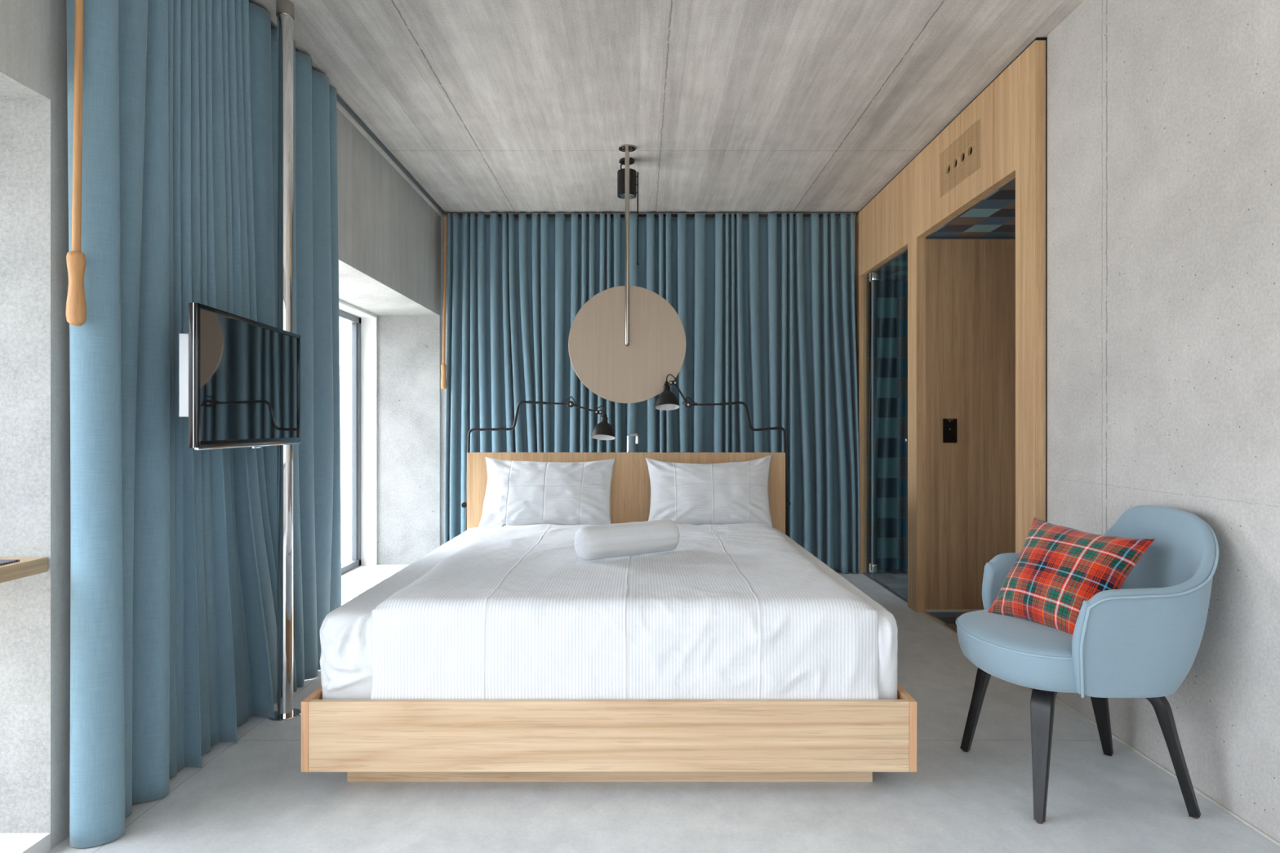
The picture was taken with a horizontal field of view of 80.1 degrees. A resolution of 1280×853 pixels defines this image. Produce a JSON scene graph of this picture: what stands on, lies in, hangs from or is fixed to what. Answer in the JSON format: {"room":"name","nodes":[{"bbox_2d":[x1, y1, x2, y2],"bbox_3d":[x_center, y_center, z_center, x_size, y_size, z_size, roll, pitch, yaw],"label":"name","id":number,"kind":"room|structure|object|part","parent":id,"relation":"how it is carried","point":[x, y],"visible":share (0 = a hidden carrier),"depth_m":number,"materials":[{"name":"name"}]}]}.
{"room":"hotel room","nodes":[
{"label":"hotel room","id":0,"kind":"room"},
{"bbox_2d":[0,0,440,849],"bbox_3d":[-1.940,-0.267,1.860,0.680,2.834,8.920,0,0,0],"label":"wall","id":1,"kind":"structure","parent":0,"point":[389,236],"depth_m":2.08,"materials":[{"name":"grey concrete"}]},
{"bbox_2d":[0,556,48,582],"bbox_3d":[-1.841,0.373,0.183,0.478,0.040,3.758,0,0,0],"label":"shelf","id":2,"kind":"object","parent":1,"relation":"attached to","point":[26,566],"visible":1,"depth_m":1.99,"materials":[{"name":"brown wood"}]},
{"bbox_2d":[0,560,19,565],"bbox_3d":[-1.836,0.350,0.197,0.428,0.005,3.593,0,0,0],"label":"woven mat","id":3,"kind":"object","parent":2,"relation":"on","point":[2,562],"visible":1,"depth_m":1.97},
{"bbox_2d":[0,833,50,852],"bbox_3d":[-1.940,1.127,0.184,0.680,0.046,3.768,0,0,0],"label":"sill","id":4,"kind":"structure","parent":1,"relation":"attached to","point":[9,842],"depth_m":2.03,"materials":[{"name":"white"}]},
{"bbox_2d":[338,309,360,574],"bbox_3d":[-2.250,0.119,4.770,0.060,1.969,2.596,0,0,0],"label":"window","id":5,"kind":"structure","parent":1,"relation":"in","point":[354,320],"depth_m":6.00,"materials":[{"name":"grey"}]},
{"bbox_2d":[338,299,377,564],"bbox_3d":[-2.189,0.109,4.770,0.179,1.990,2.638,0,0,0],"label":"trim","id":6,"kind":"structure","parent":1,"relation":"attached to","point":[368,320],"depth_m":6.07,"materials":[{"name":"white paint"}]},
{"bbox_2d":[341,564,408,605],"bbox_3d":[-1.940,1.127,4.770,0.680,0.046,2.640,0,0,0],"label":"sill","id":7,"kind":"structure","parent":1,"relation":"attached to","point":[356,581],"depth_m":5.57,"materials":[{"name":"white"}]},
{"bbox_2d":[47,569,1279,852],"bbox_3d":[0.435,1.248,1.810,5.530,0.204,9.420,0,0,0],"label":"floor","id":8,"kind":"structure","parent":0,"point":[252,794],"depth_m":2.31,"materials":[{"name":"concrete"}]},
{"bbox_2d":[267,0,301,721],"bbox_3d":[-1.411,-0.267,3.030,0.124,2.834,0.124,0,0,0],"label":"chrome pole","id":9,"kind":"object","parent":8,"relation":"on","point":[285,9],"visible":0.93,"depth_m":3.00,"materials":[{"name":"silver metal"}]},
{"bbox_2d":[178,302,301,449],"bbox_3d":[-1.339,-0.141,2.597,0.083,0.431,0.812,0,0,-4],"label":"television","id":10,"kind":"object","parent":9,"relation":"attached to","point":[239,377],"visible":1,"depth_m":2.44,"materials":[{"name":"black plastic"}]},
{"bbox_2d":[301,452,916,782],"bbox_3d":[-0.090,0.653,3.471,1.917,0.994,2.228,0,0,0],"label":"bed","id":11,"kind":"object","parent":8,"relation":"on","point":[369,740],"visible":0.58,"depth_m":2.36,"materials":[{"name":"brown wood"}]},
{"bbox_3d":[-1.038,0.961,3.450,0.023,0.218,2.187,0,0,0],"label":"rail","id":12,"kind":"part","parent":11,"relation":"part of","materials":[{"name":"brown wood"}]},
{"bbox_2d":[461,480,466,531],"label":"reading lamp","id":13,"kind":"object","parent":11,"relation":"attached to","point":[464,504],"depth_m":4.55,"materials":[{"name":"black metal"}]},
{"bbox_2d":[466,395,615,452],"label":"reading lamp","id":14,"kind":"object","parent":11,"relation":"attached to","point":[602,429],"depth_m":4.48,"materials":[{"name":"black metal"}]},
{"bbox_3d":[-0.799,0.251,4.541,0.495,0.808,0.027,0,0,6],"label":"bent rod","id":15,"kind":"part","parent":14,"relation":"part of","materials":[{"name":"black metal"}]},
{"bbox_3d":[-0.481,-0.135,4.500,0.147,0.018,0.011,0,0,8],"label":"arm","id":16,"kind":"part","parent":14,"relation":"part of","materials":[{"name":"black metal"}]},
{"bbox_3d":[-0.330,-0.108,4.475,0.163,0.057,0.011,0,0,11],"label":"arm","id":17,"kind":"part","parent":14,"relation":"part of","materials":[{"name":"black metal"}]},
{"bbox_3d":[-0.214,0.009,4.425,0.142,0.143,0.139,0,0,0],"label":"lamp shade","id":18,"kind":"part","parent":14,"relation":"part of","materials":[{"name":"black metal"}]},
{"bbox_2d":[320,527,897,699],"bbox_3d":[-0.096,0.759,3.457,1.864,0.331,2.169,0,0,0],"label":"mattress","id":19,"kind":"object","parent":11,"relation":"on","point":[346,660],"visible":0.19,"depth_m":2.41,"materials":[{"name":"white fabric"}]},
{"bbox_2d":[477,457,615,529],"bbox_3d":[-0.527,0.380,4.365,0.776,0.402,0.221,0,0,0],"label":"pillow","id":20,"kind":"object","parent":19,"relation":"on","point":[518,493],"visible":0.95,"depth_m":4.31,"materials":[{"name":"fabric"}]},
{"bbox_2d":[370,523,879,699],"bbox_3d":[-0.046,0.695,3.304,1.597,0.339,1.868,0,0,0],"label":"duvet","id":21,"kind":"object","parent":19,"relation":"on","point":[733,611],"visible":0.85,"depth_m":2.38,"materials":[{"name":"fabric"}]},
{"bbox_2d":[573,519,679,559],"bbox_3d":[-0.051,0.478,3.245,0.461,0.144,0.142,0,0,-32],"label":"bolster","id":22,"kind":"object","parent":21,"relation":"on","point":[635,538],"visible":1,"depth_m":3.18,"materials":[{"name":"fabric"}]},
{"bbox_2d":[645,454,773,527],"bbox_3d":[0.404,0.373,4.367,0.744,0.415,0.212,0,0,0],"label":"pillow","id":23,"kind":"object","parent":19,"relation":"on","point":[730,492],"visible":0.92,"depth_m":4.31,"materials":[{"name":"fabric"}]},
{"bbox_3d":[-0.096,0.961,2.369,1.859,0.218,0.022,0,0,0],"label":"footboard","id":24,"kind":"part","parent":11,"relation":"part of","materials":[{"name":"brown wood"}]},
{"bbox_3d":[-0.083,0.653,4.565,1.901,0.994,0.040,0,0,0],"label":"headboard","id":25,"kind":"part","parent":11,"relation":"part of","materials":[{"name":"brown wood"}]},
{"bbox_2d":[655,373,790,536],"bbox_3d":[0.498,0.174,4.463,0.823,0.962,0.139,0,0,-7],"label":"reading lamp","id":26,"kind":"object","parent":11,"relation":"attached to","point":[667,400],"visible":0.99,"depth_m":4.49,"materials":[{"name":"black metal"}]},
{"bbox_3d":[0.160,-0.171,4.423,0.143,0.152,0.139,0,0,0],"label":"lamp shade","id":27,"kind":"part","parent":26,"relation":"part of","materials":[{"name":"black metal"}]},
{"bbox_3d":[0.242,-0.192,4.475,0.097,0.134,0.011,0,0,-20],"label":"arm","id":28,"kind":"part","parent":26,"relation":"part of","materials":[{"name":"black metal"}]},
{"bbox_3d":[0.377,-0.130,4.500,0.188,0.015,0.011,0,0,-6],"label":"arm","id":29,"kind":"part","parent":26,"relation":"part of","materials":[{"name":"black metal"}]},
{"bbox_3d":[0.678,0.253,4.539,0.420,0.804,0.025,0,0,-7],"label":"bent rod","id":30,"kind":"part","parent":26,"relation":"part of","materials":[{"name":"black metal"}]},
{"bbox_3d":[0.846,0.961,3.450,0.023,0.218,2.187,0,0,0],"label":"rail","id":31,"kind":"part","parent":11,"relation":"part of","materials":[{"name":"brown wood"}]},
{"bbox_2d":[955,505,1218,823],"bbox_3d":[1.385,0.705,2.455,0.668,0.890,0.667,0,0,0],"label":"armchair","id":32,"kind":"object","parent":8,"relation":"on","point":[1142,638],"visible":0.88,"depth_m":2.23,"materials":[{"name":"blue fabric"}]},
{"bbox_3d":[1.230,0.958,2.606,0.061,0.378,0.270,0,0,-44],"label":"leg","id":33,"kind":"part","parent":32,"relation":"part of","materials":[{"name":"black wood"}]},
{"bbox_3d":[1.335,0.707,2.455,0.560,0.143,0.541,0,0,0],"label":"seat","id":34,"kind":"part","parent":32,"relation":"part of","materials":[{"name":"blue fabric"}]},
{"bbox_3d":[1.233,0.958,2.307,0.062,0.378,0.264,0,0,44],"label":"leg","id":35,"kind":"part","parent":32,"relation":"part of","materials":[{"name":"black wood"}]},
{"bbox_2d":[986,517,1155,635],"bbox_3d":[1.383,0.496,2.482,0.248,0.351,0.427,0,0,-25],"label":"cushion","id":36,"kind":"object","parent":32,"relation":"on","point":[1057,568],"visible":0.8,"depth_m":2.42,"materials":[{"name":"fabric"}]},
{"bbox_3d":[1.533,0.963,2.597,0.279,0.368,0.064,0,0,-42],"label":"leg","id":37,"kind":"part","parent":32,"relation":"part of","materials":[{"name":"black wood"}]},
{"bbox_3d":[1.531,0.963,2.314,0.274,0.368,0.062,0,0,43],"label":"leg","id":38,"kind":"part","parent":32,"relation":"part of","materials":[{"name":"black wood"}]},
{"bbox_3d":[-0.080,0.710,4.833,1.840,0.880,0.490,0,0,0],"label":"washstand","id":39,"kind":"object","parent":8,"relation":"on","visible":0},
{"bbox_2d":[626,433,639,452],"bbox_3d":[-0.050,0.156,4.723,0.090,0.228,0.044,0,0,-8],"label":"tap","id":40,"kind":"object","parent":39,"relation":"on","point":[628,435],"visible":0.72,"depth_m":4.72,"materials":[{"name":"silver metal"}]},
{"bbox_2d":[253,0,1084,217],"bbox_3d":[0.435,-1.784,1.810,5.530,0.200,9.420,0,0,0],"label":"ceiling","id":41,"kind":"structure","parent":0,"point":[489,105],"depth_m":3.80,"materials":[{"name":"concrete"}]},
{"bbox_2d":[248,0,444,214],"bbox_3d":[-1.540,-1.677,4.000,0.024,0.013,4.000,0,0,0],"label":"rail","id":42,"kind":"object","parent":41,"relation":"attached to","point":[339,99],"visible":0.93,"depth_m":4.49,"materials":[{"name":"silver metal"}]},
{"bbox_2d":[66,0,86,326],"bbox_3d":[-1.502,-0.969,2.030,0.045,1.403,0.045,0,0,26],"label":"wand","id":43,"kind":"object","parent":42,"relation":"hanging from","point":[76,307],"visible":1,"depth_m":2.02,"materials":[{"name":"brown wood"}]},
{"bbox_3d":[-1.502,-0.366,2.030,0.045,0.198,0.045,0,0,0],"label":"handle","id":44,"kind":"part","parent":43,"relation":"part of","materials":[{"name":"brown wood"}]},
{"bbox_3d":[-1.496,-1.052,2.030,0.032,1.195,0.020,0,0,0],"label":"rod","id":45,"kind":"part","parent":43,"relation":"part of","materials":[{"name":"brown wood"}]},
{"bbox_2d":[66,0,341,848],"bbox_3d":[-1.508,-0.261,2.918,0.146,2.814,1.726,0,0,0],"label":"curtain","id":46,"kind":"object","parent":42,"relation":"hanging from","point":[173,544],"visible":0.84,"depth_m":2.51,"materials":[{"name":"blue fabric"}]},
{"bbox_2d":[440,211,446,389],"bbox_3d":[-1.523,-0.979,5.910,0.045,1.383,0.045,0,0,26],"label":"wand","id":47,"kind":"object","parent":42,"relation":"hanging from","point":[443,366],"visible":1,"depth_m":5.90,"materials":[{"name":"brown wood"}]},
{"bbox_3d":[-1.523,-0.386,5.910,0.045,0.198,0.045,0,0,0],"label":"handle","id":48,"kind":"part","parent":47,"relation":"part of","materials":[{"name":"brown wood"}]},
{"bbox_3d":[-1.518,-1.050,5.910,0.032,1.150,0.020,0,0,0],"label":"rod","id":49,"kind":"part","parent":47,"relation":"part of","materials":[{"name":"brown wood"}]},
{"bbox_2d":[568,144,685,403],"bbox_3d":[-0.077,-0.912,4.600,0.714,1.543,0.104,0,0,0],"label":"pendant lamp","id":50,"kind":"object","parent":41,"relation":"hanging from","point":[624,342],"visible":0.99,"depth_m":4.62,"materials":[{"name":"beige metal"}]},
{"bbox_2d":[617,157,639,265],"bbox_3d":[-0.083,-1.350,4.810,0.121,0.666,0.121,0,0,40],"label":"ceiling spotlight","id":51,"kind":"object","parent":41,"relation":"hanging from","point":[633,175],"visible":0.81,"depth_m":4.78,"materials":[{"name":"black metal"}]},
{"bbox_3d":[-0.014,-1.319,4.810,0.010,0.576,0.009,0,0,-15],"label":"handle rod","id":52,"kind":"part","parent":51,"relation":"part of","materials":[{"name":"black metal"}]},
{"bbox_2d":[445,212,856,214],"bbox_3d":[0.086,-1.677,5.997,3.227,0.013,0.025,0,0,0],"label":"rail","id":53,"kind":"object","parent":41,"relation":"attached to","point":[446,213],"visible":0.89,"depth_m":5.99,"materials":[{"name":"silver metal"}]},
{"bbox_2d":[444,213,859,573],"bbox_3d":[0.096,-0.261,5.993,3.238,2.814,0.140,0,0,0],"label":"curtain","id":54,"kind":"object","parent":53,"relation":"hanging from","point":[765,306],"visible":0.6,"depth_m":5.96,"materials":[{"name":"blue fabric"}]},
{"bbox_2d":[440,217,907,569],"bbox_3d":[0.460,-0.267,6.214,5.480,2.834,0.212,0,0,0],"label":"wall","id":55,"kind":"structure","parent":0,"point":[890,297],"depth_m":6.11,"materials":[{"name":"tile"}]},
{"bbox_2d":[866,248,907,280],"bbox_3d":[2.382,-1.195,5.473,1.235,0.050,1.294,0,0,0],"label":"ceiling","id":56,"kind":"structure","parent":0,"point":[896,269],"depth_m":5.72,"materials":[{"name":"tile"}]},
{"bbox_2d":[854,40,1045,690],"bbox_3d":[2.355,-0.261,4.678,1.290,2.822,2.763,0,0,0],"label":"wall","id":57,"kind":"structure","parent":0,"point":[1011,109],"depth_m":3.80,"materials":[{"name":"brown wood"}]},
{"bbox_2d":[862,271,907,603],"bbox_3d":[1.739,-0.009,5.406,0.044,2.316,1.079,0,0,1],"label":"door","id":58,"kind":"structure","parent":57,"relation":"in","point":[873,276],"depth_m":5.72,"materials":[{"name":"clear glass"}]},
{"bbox_2d":[922,611,957,635],"bbox_3d":[1.753,1.147,4.090,0.010,0.006,1.240,0,0,0],"label":"trim","id":59,"kind":"structure","parent":57,"relation":"attached to","point":[924,612],"depth_m":4.43,"materials":[{"name":"brown wood"}]},
{"bbox_2d":[855,37,1047,215],"bbox_3d":[1.746,-1.678,4.678,0.059,0.012,2.763,0,0,0],"label":"trim","id":60,"kind":"structure","parent":57,"relation":"attached to","point":[1036,38],"depth_m":4.00,"materials":[{"name":"black"}]},
{"bbox_2d":[940,117,980,197],"bbox_3d":[1.735,-1.429,4.085,0.050,0.253,0.520,0,0,0],"label":"air vent","id":61,"kind":"object","parent":57,"relation":"in","point":[959,160],"visible":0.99,"depth_m":4.07,"materials":[{"name":"brown wood"}]},
{"bbox_2d":[1045,39,1047,521],"bbox_3d":[1.766,-0.261,3.290,0.019,2.822,0.012,0,0,0],"label":"trim","id":62,"kind":"structure","parent":57,"relation":"attached to","point":[1046,39],"depth_m":3.29,"materials":[{"name":"black metal"}]},
{"bbox_2d":[925,239,1015,608],"bbox_3d":[2.382,-0.261,4.768,1.235,2.822,0.116,0,0,0],"label":"door","id":63,"kind":"structure","parent":0,"point":[971,283],"depth_m":4.71,"materials":[{"name":"brown wood"}]},
{"bbox_2d":[942,418,956,443],"bbox_3d":[1.914,0.026,4.703,0.086,0.150,0.013,0,0,0],"label":"switch plate","id":64,"kind":"object","parent":63,"relation":"attached to","point":[949,425],"visible":1,"depth_m":4.70,"materials":[{"name":"black plastic"}]},
{"bbox_2d":[946,431,953,438],"bbox_3d":[1.912,0.051,4.699,0.044,0.044,0.004,0,0,0],"label":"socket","id":65,"kind":"object","parent":64,"relation":"attached to","point":[949,434],"depth_m":4.70,"materials":[{"name":"black plastic"}]},
{"bbox_2d":[925,608,984,612],"bbox_3d":[2.382,1.140,4.706,1.235,0.020,0.008,0,0,0],"label":"trim","id":66,"kind":"structure","parent":63,"relation":"attached to","point":[926,610],"depth_m":4.70,"materials":[{"name":"beige"}]},
{"bbox_2d":[925,236,1015,239],"bbox_3d":[2.382,-1.164,4.704,1.235,0.012,0.012,0,0,0],"label":"trim","id":67,"kind":"structure","parent":63,"relation":"attached to","point":[926,237],"depth_m":4.70,"materials":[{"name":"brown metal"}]},
{"bbox_2d":[926,177,1015,236],"bbox_3d":[2.382,-1.195,4.090,1.235,0.050,1.240,0,0,0],"label":"ceiling","id":68,"kind":"structure","parent":0,"point":[994,215],"depth_m":4.30,"materials":[{"name":"tile"}]},
{"bbox_2d":[1047,0,1279,842],"bbox_3d":[1.880,-0.267,0.342,0.250,2.834,5.884,0,0,0],"label":"wall","id":69,"kind":"structure","parent":0,"point":[1163,116],"depth_m":2.45,"materials":[{"name":"concrete"}]},
{"bbox_2d":[1055,697,1279,847],"bbox_3d":[1.751,1.145,0.342,0.008,0.009,5.883,0,0,0],"label":"trim","id":70,"kind":"structure","parent":69,"relation":"attached to","point":[1120,740],"depth_m":2.40,"materials":[{"name":"beige"}]}
]}

